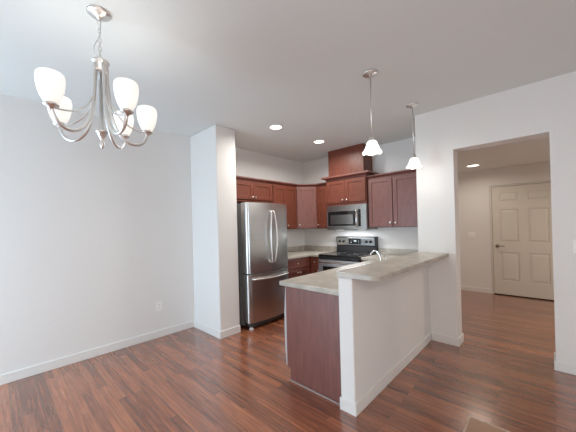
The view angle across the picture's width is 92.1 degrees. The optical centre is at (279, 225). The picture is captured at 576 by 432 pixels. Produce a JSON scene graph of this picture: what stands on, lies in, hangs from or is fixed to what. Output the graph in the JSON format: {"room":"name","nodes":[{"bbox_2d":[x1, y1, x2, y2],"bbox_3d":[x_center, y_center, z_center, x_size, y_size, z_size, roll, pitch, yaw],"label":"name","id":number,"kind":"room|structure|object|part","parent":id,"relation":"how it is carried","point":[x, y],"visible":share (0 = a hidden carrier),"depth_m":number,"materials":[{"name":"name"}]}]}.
{"room":"dining area","nodes":[
{"label":"dining area","id":0,"kind":"room"},
{"bbox_2d":[0,94,304,374],"bbox_3d":[-1.815,0.105,3.577,0.120,2.767,6.826,-2,0,44],"label":"wall","id":1,"kind":"structure","parent":0,"point":[92,237],"depth_m":3.14,"materials":[{"name":"paint"}]},
{"bbox_2d":[0,320,193,384],"bbox_3d":[-2.635,1.459,2.601,0.013,0.095,4.004,-2,0,44],"label":"baseboard","id":2,"kind":"structure","parent":1,"relation":"attached to","point":[13,376],"depth_m":3.09,"materials":[{"name":"white"}]},
{"bbox_2d":[156,301,161,310],"bbox_3d":[-1.598,1.072,3.679,0.008,0.118,0.075,-2,0,44],"label":"wall outlet","id":3,"kind":"object","parent":1,"relation":"attached to","point":[158,304],"visible":1,"depth_m":3.68,"materials":[{"name":"white plastic"}]},
{"bbox_2d":[236,176,272,202],"bbox_3d":[-0.585,-0.560,4.499,0.380,0.380,1.004,-2,0,44],"label":"upper cabinet","id":4,"kind":"object","parent":1,"relation":"attached to","point":[248,189],"visible":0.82,"depth_m":4.45,"materials":[{"name":"brown wood"}]},
{"bbox_3d":[-0.572,-0.546,4.297,0.020,0.276,0.419,-2,0,44],"label":"door","id":5,"kind":"part","parent":4,"relation":"part of","materials":[{"name":"brown wood"}]},
{"bbox_3d":[-0.460,-0.731,4.415,0.061,0.045,0.944,-2,0,44],"label":"crown moulding","id":6,"kind":"part","parent":4,"relation":"part of","materials":[{"name":"brown wood"}]},
{"bbox_3d":[-0.279,-0.552,4.598,0.020,0.276,0.413,-2,0,44],"label":"door","id":7,"kind":"part","parent":4,"relation":"part of","materials":[{"name":"brown wood"}]},
{"bbox_2d":[271,181,296,228],"bbox_3d":[-0.004,-0.342,5.087,0.380,0.840,0.638,-2,0,44],"label":"upper cabinet","id":8,"kind":"object","parent":1,"relation":"attached to","point":[282,192],"visible":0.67,"depth_m":5.03,"materials":[{"name":"brown wood"}]},
{"bbox_3d":[0.002,-0.317,4.879,0.020,0.759,0.306,-2,0,44],"label":"door","id":9,"kind":"part","parent":8,"relation":"part of","materials":[{"name":"brown wood"}]},
{"bbox_3d":[0.094,-0.743,4.983,0.061,0.045,0.638,-2,0,44],"label":"crown moulding","id":10,"kind":"part","parent":8,"relation":"part of","materials":[{"name":"brown wood"}]},
{"bbox_3d":[0.215,-0.321,5.098,0.020,0.759,0.296,-2,0,44],"label":"door","id":11,"kind":"part","parent":8,"relation":"part of","materials":[{"name":"brown wood"}]},
{"bbox_2d":[296,184,316,228],"bbox_3d":[0.511,-0.354,5.445,0.619,0.840,0.647,-2,0,44],"label":"upper cabinet","id":12,"kind":"object","parent":1,"relation":"attached to","point":[306,193],"visible":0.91,"depth_m":5.22,"materials":[{"name":"brown wood"}]},
{"bbox_3d":[0.503,-0.752,5.223,0.388,0.045,0.061,-1,0,-4],"label":"crown moulding","id":13,"kind":"part","parent":12,"relation":"part of","materials":[{"name":"brown wood"}]},
{"bbox_2d":[288,245,337,251],"bbox_3d":[0.386,0.475,5.129,0.846,0.098,1.300,-2,0,44],"label":"backsplash","id":14,"kind":"structure","parent":1,"relation":"attached to","point":[305,247],"depth_m":5.60,"materials":[{"name":"stone"}]},
{"bbox_2d":[190,125,239,331],"bbox_3d":[-0.925,0.084,3.922,0.674,2.767,0.315,-2,0,44],"label":"wall","id":15,"kind":"structure","parent":0,"point":[212,149],"depth_m":3.72,"materials":[{"name":"paint"}]},
{"bbox_2d":[194,320,240,338],"bbox_3d":[-0.886,1.419,3.903,0.674,0.095,0.328,-2,0,44],"label":"baseboard","id":16,"kind":"structure","parent":15,"relation":"attached to","point":[200,326],"depth_m":3.70,"materials":[{"name":"white"}]},
{"bbox_2d":[0,0,575,162],"bbox_3d":[0.495,-1.405,1.293,6.678,0.120,6.826,-2,0,44],"label":"ceiling","id":17,"kind":"structure","parent":0,"point":[246,67],"depth_m":2.19,"materials":[{"name":"paint"}]},
{"bbox_2d":[34,5,156,149],"bbox_3d":[-1.070,-0.884,1.689,0.601,0.838,0.652,-2,0,44],"label":"chandelier","id":18,"kind":"object","parent":17,"relation":"hanging from","point":[50,83],"visible":1,"depth_m":1.67,"materials":[{"name":"silver metal"}]},
{"bbox_3d":[-1.196,-0.717,1.449,0.128,0.156,0.128,-2,0,44],"label":"lamp shade","id":19,"kind":"part","parent":18,"relation":"part of","materials":[{"name":"white glass"}]},
{"bbox_3d":[-1.364,-0.712,1.721,0.128,0.156,0.128,-2,0,44],"label":"lamp shade","id":20,"kind":"part","parent":18,"relation":"part of","materials":[{"name":"white glass"}]},
{"bbox_3d":[-1.152,-0.744,1.559,0.020,0.453,0.257,-2,0,22],"label":"arm","id":21,"kind":"part","parent":18,"relation":"part of","materials":[{"name":"silver metal"}]},
{"bbox_3d":[-1.153,-0.775,1.560,0.009,0.322,0.263,-2,0,22],"label":"brace rod","id":22,"kind":"part","parent":18,"relation":"part of","materials":[{"name":"silver metal"}]},
{"bbox_3d":[-1.247,-0.741,1.712,0.257,0.453,0.020,-1,0,4],"label":"arm","id":23,"kind":"part","parent":18,"relation":"part of","materials":[{"name":"silver metal"}]},
{"bbox_3d":[-1.247,-0.772,1.712,0.263,0.322,0.010,-1,0,4],"label":"brace rod","id":24,"kind":"part","parent":18,"relation":"part of","materials":[{"name":"silver metal"}]},
{"bbox_3d":[-1.104,-1.136,1.702,0.016,0.250,0.016,-1,0,-1],"label":"chain","id":25,"kind":"part","parent":18,"relation":"part of","materials":[{"name":"silver metal"}]},
{"bbox_3d":[-1.093,-0.716,1.701,0.068,0.502,0.068,-2,0,44],"label":"stem","id":26,"kind":"part","parent":18,"relation":"part of","materials":[{"name":"silver metal"}]},
{"bbox_3d":[-0.964,-0.779,1.622,0.263,0.322,0.010,-2,0,31],"label":"brace rod","id":27,"kind":"part","parent":18,"relation":"part of","materials":[{"name":"silver metal"}]},
{"bbox_3d":[-1.101,-0.745,1.854,0.020,0.453,0.256,-1,0,-3],"label":"arm","id":28,"kind":"part","parent":18,"relation":"part of","materials":[{"name":"silver metal"}]},
{"bbox_3d":[-0.963,-0.749,1.621,0.257,0.454,0.020,-2,0,31],"label":"arm","id":29,"kind":"part","parent":18,"relation":"part of","materials":[{"name":"silver metal"}]},
{"bbox_3d":[-1.106,-0.717,1.973,0.128,0.156,0.128,-2,0,44],"label":"lamp shade","id":30,"kind":"part","parent":18,"relation":"part of","materials":[{"name":"white glass"}]},
{"bbox_3d":[-0.861,-0.725,1.560,0.128,0.156,0.128,-2,0,44],"label":"lamp shade","id":31,"kind":"part","parent":18,"relation":"part of","materials":[{"name":"white glass"}]},
{"bbox_3d":[-0.989,-0.748,1.813,0.020,0.453,0.257,-2,0,43],"label":"arm","id":32,"kind":"part","parent":18,"relation":"part of","materials":[{"name":"silver metal"}]},
{"bbox_3d":[-0.990,-0.778,1.812,0.010,0.322,0.263,-2,0,43],"label":"brace rod","id":33,"kind":"part","parent":18,"relation":"part of","materials":[{"name":"silver metal"}]},
{"bbox_3d":[-0.907,-0.723,1.899,0.128,0.156,0.128,-2,0,44],"label":"lamp shade","id":34,"kind":"part","parent":18,"relation":"part of","materials":[{"name":"white glass"}]},
{"bbox_2d":[269,124,282,129],"bbox_3d":[-0.047,-1.320,3.734,0.192,0.006,0.192,-2,0,44],"label":"recessed light","id":35,"kind":"object","parent":17,"relation":"in","point":[276,126],"visible":1,"depth_m":3.73,"materials":[{"name":"white plastic"}]},
{"bbox_2d":[313,140,324,143],"bbox_3d":[0.630,-1.334,4.429,0.192,0.006,0.192,-2,0,44],"label":"recessed light","id":36,"kind":"object","parent":17,"relation":"in","point":[315,141],"visible":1,"depth_m":4.41,"materials":[{"name":"white plastic"}]},
{"bbox_2d":[362,69,381,155],"bbox_3d":[0.811,-0.992,2.454,0.173,0.712,0.167,-2,0,44],"label":"pendant light","id":37,"kind":"object","parent":17,"relation":"hanging from","point":[372,147],"visible":1,"depth_m":2.44,"materials":[{"name":"white glass"}]},
{"bbox_3d":[0.810,-1.043,2.455,0.011,0.541,0.010,-2,0,44],"label":"rod","id":38,"kind":"part","parent":37,"relation":"part of","materials":[{"name":"silver metal"}]},
{"bbox_3d":[0.819,-0.692,2.454,0.173,0.112,0.167,-2,0,44],"label":"lamp shade","id":39,"kind":"part","parent":37,"relation":"part of","materials":[{"name":"white glass"}]},
{"bbox_2d":[406,102,422,168],"bbox_3d":[1.517,-1.008,3.144,0.173,0.712,0.167,-2,0,44],"label":"pendant light","id":40,"kind":"object","parent":17,"relation":"hanging from","point":[414,162],"visible":1,"depth_m":3.13,"materials":[{"name":"white glass"}]},
{"bbox_3d":[1.515,-1.058,3.144,0.011,0.541,0.010,-2,0,44],"label":"rod","id":41,"kind":"part","parent":40,"relation":"part of","materials":[{"name":"silver metal"}]},
{"bbox_3d":[1.524,-0.708,3.143,0.173,0.112,0.167,-2,0,44],"label":"lamp shade","id":42,"kind":"part","parent":40,"relation":"part of","materials":[{"name":"white glass"}]},
{"bbox_2d":[0,290,575,431],"bbox_3d":[1.336,1.454,2.071,6.678,0.100,9.026,-2,0,44],"label":"floor","id":43,"kind":"structure","parent":0,"point":[502,374],"depth_m":2.44,"materials":[{"name":"laminate"}]},
{"bbox_2d":[237,202,288,329],"bbox_3d":[-0.361,0.562,4.344,0.812,1.784,0.836,-2,0,44],"label":"refrigerator","id":44,"kind":"object","parent":43,"relation":"on","point":[261,227],"visible":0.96,"depth_m":3.98,"materials":[{"name":"grey metal"}]},
{"bbox_3d":[-0.328,0.177,4.022,0.167,1.000,0.433,-2,0,44],"label":"door","id":45,"kind":"part","parent":44,"relation":"part of","materials":[{"name":"silver metal"}]},
{"bbox_3d":[-0.166,1.025,4.163,0.167,0.677,0.836,-2,0,44],"label":"freezer drawer","id":46,"kind":"part","parent":44,"relation":"part of","materials":[{"name":"silver metal"}]},
{"bbox_3d":[-0.102,0.754,4.095,0.096,0.040,0.722,-2,0,44],"label":"handle","id":47,"kind":"part","parent":44,"relation":"part of","materials":[{"name":"silver metal"}]},
{"bbox_3d":[-0.117,0.167,4.073,0.044,0.776,0.086,-1,0,-15],"label":"handle","id":48,"kind":"part","parent":44,"relation":"part of","materials":[{"name":"silver metal"}]},
{"bbox_3d":[-0.068,0.166,4.124,0.087,0.776,0.045,-1,0,13],"label":"handle","id":49,"kind":"part","parent":44,"relation":"part of","materials":[{"name":"silver metal"}]},
{"bbox_3d":[-0.034,0.171,4.323,0.167,1.000,0.397,-2,0,44],"label":"door","id":50,"kind":"part","parent":44,"relation":"part of","materials":[{"name":"silver metal"}]},
{"bbox_2d":[284,286,287,364],"bbox_3d":[0.489,0.994,2.641,0.628,0.866,0.618,-2,0,44],"label":"dishwasher","id":51,"kind":"object","parent":43,"relation":"on","point":[285,286],"visible":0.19,"depth_m":2.63,"materials":[{"name":"grey plastic"}]},
{"bbox_2d":[287,257,309,278],"bbox_3d":[0.125,1.009,4.980,0.660,0.870,0.676,-2,0,44],"label":"base cabinet","id":52,"kind":"object","parent":43,"relation":"on","point":[297,267],"visible":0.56,"depth_m":4.78,"materials":[{"name":"brown wood"}]},
{"bbox_3d":[0.217,1.038,4.659,0.020,0.571,0.309,-2,0,44],"label":"door","id":53,"kind":"part","parent":52,"relation":"part of","materials":[{"name":"brown wood"}]},
{"bbox_3d":[0.318,0.659,4.773,0.020,0.156,0.626,-2,0,44],"label":"drawer","id":54,"kind":"part","parent":52,"relation":"part of","materials":[{"name":"brown wood"}]},
{"bbox_3d":[0.438,1.034,4.886,0.020,0.571,0.309,-2,0,44],"label":"door","id":55,"kind":"part","parent":52,"relation":"part of","materials":[{"name":"brown wood"}]},
{"bbox_2d":[288,245,337,259],"bbox_3d":[0.386,0.496,5.129,0.846,0.140,1.300,-2,0,44],"label":"countertop","id":56,"kind":"structure","parent":52,"relation":"on","point":[294,252],"depth_m":5.43,"materials":[{"name":"stone"}]},
{"bbox_2d":[286,286,340,405],"bbox_3d":[0.279,0.996,2.389,0.590,0.869,0.032,-2,0,44],"label":"end panel","id":57,"kind":"object","parent":43,"relation":"on","point":[312,318],"visible":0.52,"depth_m":2.36,"materials":[{"name":"brown wood"}]},
{"bbox_2d":[310,256,318,273],"bbox_3d":[0.840,0.991,5.144,0.235,0.870,0.660,-2,0,44],"label":"base cabinet","id":58,"kind":"object","parent":43,"relation":"on","point":[314,268],"visible":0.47,"depth_m":4.95,"materials":[{"name":"brown wood"}]},
{"bbox_3d":[0.639,0.651,4.929,0.189,0.156,0.020,-2,0,44],"label":"drawer","id":59,"kind":"part","parent":58,"relation":"part of","materials":[{"name":"brown wood"}]},
{"bbox_3d":[0.648,1.028,4.928,0.189,0.571,0.020,-2,0,44],"label":"door","id":60,"kind":"part","parent":58,"relation":"part of","materials":[{"name":"brown wood"}]},
{"bbox_2d":[318,236,377,271],"bbox_3d":[1.162,0.811,4.750,0.772,1.212,0.765,-2,0,44],"label":"range","id":61,"kind":"object","parent":43,"relation":"on","point":[347,246],"visible":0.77,"depth_m":4.75,"materials":[{"name":"black metal"}]},
{"bbox_3d":[0.918,0.621,4.505,0.680,0.039,0.081,-2,0,44],"label":"handle","id":62,"kind":"part","parent":61,"relation":"part of","materials":[{"name":"silver metal"}]},
{"bbox_3d":[0.963,0.879,4.543,0.762,0.605,0.044,-2,0,44],"label":"oven door","id":63,"kind":"part","parent":61,"relation":"part of","materials":[{"name":"silver metal"}]},
{"bbox_3d":[0.958,0.547,4.548,0.770,0.050,0.033,-2,0,44],"label":"rail","id":64,"kind":"part","parent":61,"relation":"part of","materials":[{"name":"black ceramic"}]},
{"bbox_2d":[318,251,375,257],"bbox_3d":[1.151,0.501,4.748,0.772,0.031,0.581,-2,0,44],"label":"cooktop","id":65,"kind":"object","parent":61,"relation":"in","point":[340,254],"depth_m":4.70,"materials":[{"name":"black glass"}]},
{"bbox_3d":[1.348,0.288,4.956,0.732,0.135,0.019,-2,0,44],"label":"control panel","id":66,"kind":"part","parent":61,"relation":"part of","materials":[{"name":"silver metal"}]},
{"bbox_2d":[463,416,509,431],"bbox_3d":[1.428,1.397,1.833,0.332,0.006,0.235,-2,0,44],"label":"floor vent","id":67,"kind":"object","parent":43,"relation":"in","point":[473,424],"visible":1,"depth_m":1.92,"materials":[{"name":"beige metal"}]},
{"bbox_3d":[1.206,0.976,3.385,0.653,0.870,1.441,-2,0,44],"label":"cabinet","id":68,"kind":"object","parent":43,"relation":"on","visible":0},
{"bbox_2d":[279,248,417,295],"bbox_3d":[1.085,0.473,3.459,0.923,0.140,2.717,-2,0,44],"label":"countertop","id":69,"kind":"structure","parent":68,"relation":"on","point":[326,281],"depth_m":2.72,"materials":[{"name":"stone"}]},
{"bbox_2d":[335,263,370,271],"bbox_3d":[1.006,0.588,3.221,0.320,0.184,0.800,-2,0,44],"label":"sink","id":70,"kind":"object","parent":69,"relation":"in","point":[367,263],"visible":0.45,"depth_m":3.28,"materials":[{"name":"silver metal"}]},
{"bbox_2d":[370,250,385,260],"bbox_3d":[1.124,0.387,3.140,0.165,0.222,0.166,-2,0,44],"label":"faucet","id":71,"kind":"object","parent":69,"relation":"on","point":[376,251],"visible":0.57,"depth_m":3.10,"materials":[{"name":"silver metal"}]},
{"bbox_2d":[303,137,417,253],"bbox_3d":[1.526,0.025,5.001,2.678,2.767,0.120,-2,0,44],"label":"wall","id":72,"kind":"structure","parent":0,"point":[395,156],"depth_m":4.70,"materials":[{"name":"paint"}]},
{"bbox_2d":[316,182,326,227],"bbox_3d":[0.897,-0.365,5.256,0.260,0.840,0.380,-2,0,44],"label":"upper cabinet","id":73,"kind":"object","parent":72,"relation":"attached to","point":[321,192],"visible":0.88,"depth_m":5.16,"materials":[{"name":"brown wood"}]},
{"bbox_2d":[321,170,378,206],"bbox_3d":[1.239,-0.610,4.870,0.909,0.521,0.446,-2,0,44],"label":"upper cabinet","id":74,"kind":"object","parent":72,"relation":"attached to","point":[349,188],"visible":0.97,"depth_m":4.71,"materials":[{"name":"brown wood"}]},
{"bbox_3d":[0.989,-0.583,4.882,0.372,0.386,0.020,-2,0,44],"label":"door","id":75,"kind":"part","parent":74,"relation":"part of","materials":[{"name":"brown wood"}]},
{"bbox_3d":[1.216,-0.835,4.854,0.909,0.070,0.398,-2,0,44],"label":"crown moulding","id":76,"kind":"part","parent":74,"relation":"part of","materials":[{"name":"brown wood"}]},
{"bbox_2d":[328,143,372,176],"bbox_3d":[1.250,-1.112,4.932,0.686,0.478,0.329,-2,0,44],"label":"duct cover","id":77,"kind":"object","parent":74,"relation":"on","point":[350,159],"visible":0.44,"depth_m":4.77,"materials":[{"name":"brown wood"}]},
{"bbox_2d":[327,203,377,229],"bbox_3d":[1.248,-0.134,4.865,0.770,0.430,0.447,-2,0,44],"label":"microwave","id":78,"kind":"object","parent":74,"relation":"attached to","point":[356,216],"visible":0.98,"depth_m":4.71,"materials":[{"name":"silver metal"}]},
{"bbox_3d":[1.088,-0.111,4.804,0.621,0.370,0.030,-2,0,44],"label":"door","id":79,"kind":"part","parent":78,"relation":"part of","materials":[{"name":"silver metal"}]},
{"bbox_3d":[1.268,-0.117,4.574,0.026,0.312,0.060,-2,0,37],"label":"handle","id":80,"kind":"part","parent":78,"relation":"part of","materials":[{"name":"silver metal"}]},
{"bbox_3d":[1.363,-0.119,4.536,0.143,0.370,0.030,-2,0,44],"label":"control panel","id":81,"kind":"part","parent":78,"relation":"part of","materials":[{"name":"silver metal"}]},
{"bbox_3d":[1.258,-0.591,4.620,0.372,0.386,0.020,-2,0,44],"label":"door","id":82,"kind":"part","parent":74,"relation":"part of","materials":[{"name":"brown wood"}]},
{"bbox_2d":[367,168,417,227],"bbox_3d":[1.878,-0.393,4.299,0.925,0.840,0.380,-2,0,44],"label":"upper cabinet","id":83,"kind":"object","parent":72,"relation":"attached to","point":[392,196],"visible":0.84,"depth_m":4.22,"materials":[{"name":"brown wood"}]},
{"bbox_3d":[1.588,-0.359,4.374,0.384,0.759,0.020,-2,0,44],"label":"door","id":84,"kind":"part","parent":83,"relation":"part of","materials":[{"name":"brown wood"}]},
{"bbox_3d":[1.762,-0.788,4.192,0.925,0.045,0.061,-2,0,44],"label":"crown moulding","id":85,"kind":"part","parent":83,"relation":"part of","materials":[{"name":"brown wood"}]},
{"bbox_3d":[1.879,-0.367,4.090,0.401,0.759,0.020,-2,0,44],"label":"door","id":86,"kind":"part","parent":83,"relation":"part of","materials":[{"name":"brown wood"}]},
{"bbox_2d":[378,248,417,254],"bbox_3d":[2.026,0.431,4.425,0.923,0.098,0.019,-2,0,44],"label":"backsplash","id":87,"kind":"structure","parent":72,"relation":"attached to","point":[387,251],"depth_m":4.53,"materials":[{"name":"stone"}]},
{"bbox_2d":[338,264,429,402],"bbox_3d":[1.150,0.898,2.772,0.123,1.025,1.832,-2,0,44],"label":"wall","id":88,"kind":"structure","parent":0,"point":[381,322],"depth_m":2.36,"materials":[{"name":"paint"}]},
{"bbox_2d":[340,332,431,416],"bbox_3d":[1.156,1.363,2.758,0.140,0.095,1.832,-2,0,44],"label":"baseboard","id":89,"kind":"structure","parent":88,"relation":"attached to","point":[354,409],"depth_m":2.35,"materials":[{"name":"white"}]},
{"bbox_2d":[337,252,448,281],"bbox_3d":[1.207,0.363,2.690,0.338,0.040,1.851,-2,0,44],"label":"bar","id":90,"kind":"object","parent":88,"relation":"on","point":[386,269],"visible":1,"depth_m":2.33,"materials":[{"name":"stone"}]},
{"bbox_2d":[415,71,575,364],"bbox_3d":[3.188,-0.027,2.185,3.884,2.767,0.200,-2,0,44],"label":"wall","id":91,"kind":"structure","parent":0,"point":[547,107],"depth_m":2.95,"materials":[{"name":"paint"}]},
{"bbox_2d":[432,332,575,374],"bbox_3d":[3.268,1.308,2.135,3.756,0.095,0.226,-2,0,44],"label":"baseboard","id":92,"kind":"structure","parent":91,"relation":"attached to","point":[560,366],"depth_m":3.17,"materials":[{"name":"white"}]},
{"bbox_2d":[573,240,575,252],"bbox_3d":[2.726,0.195,2.494,0.118,0.118,0.008,-2,0,44],"label":"light switch","id":93,"kind":"object","parent":91,"relation":"attached to","point":[574,241],"visible":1,"depth_m":2.53,"materials":[{"name":"white plastic"}]},
{"bbox_2d":[457,136,549,172],"bbox_3d":[4.105,-1.162,3.513,4.620,0.120,3.016,-2,0,44],"label":"ceiling","id":94,"kind":"structure","parent":0,"point":[532,151],"depth_m":4.32,"materials":[{"name":"paint"}]},
{"bbox_2d":[458,162,550,288],"bbox_3d":[5.148,0.095,4.546,4.620,2.440,0.120,-2,0,44],"label":"wall","id":95,"kind":"structure","parent":0,"point":[473,187],"depth_m":5.56,"materials":[{"name":"paint"}]},
{"bbox_2d":[468,232,474,237],"bbox_3d":[3.916,0.200,5.658,0.118,0.118,0.008,-2,0,44],"label":"light switch","id":96,"kind":"object","parent":95,"relation":"attached to","point":[470,234],"visible":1,"depth_m":5.66,"materials":[{"name":"white plastic"}]},
{"bbox_2d":[461,286,491,293],"bbox_3d":[5.088,1.270,4.536,4.500,0.095,0.013,-2,0,44],"label":"baseboard","id":97,"kind":"structure","parent":95,"relation":"attached to","point":[466,288],"depth_m":5.61,"materials":[{"name":"white"}]},
{"bbox_2d":[489,181,553,300],"bbox_3d":[4.500,0.279,5.108,0.976,2.109,0.129,-2,0,44],"label":"door","id":98,"kind":"structure","parent":95,"relation":"in","point":[521,213],"depth_m":5.12,"materials":[{"name":"white paint"}]}
]}

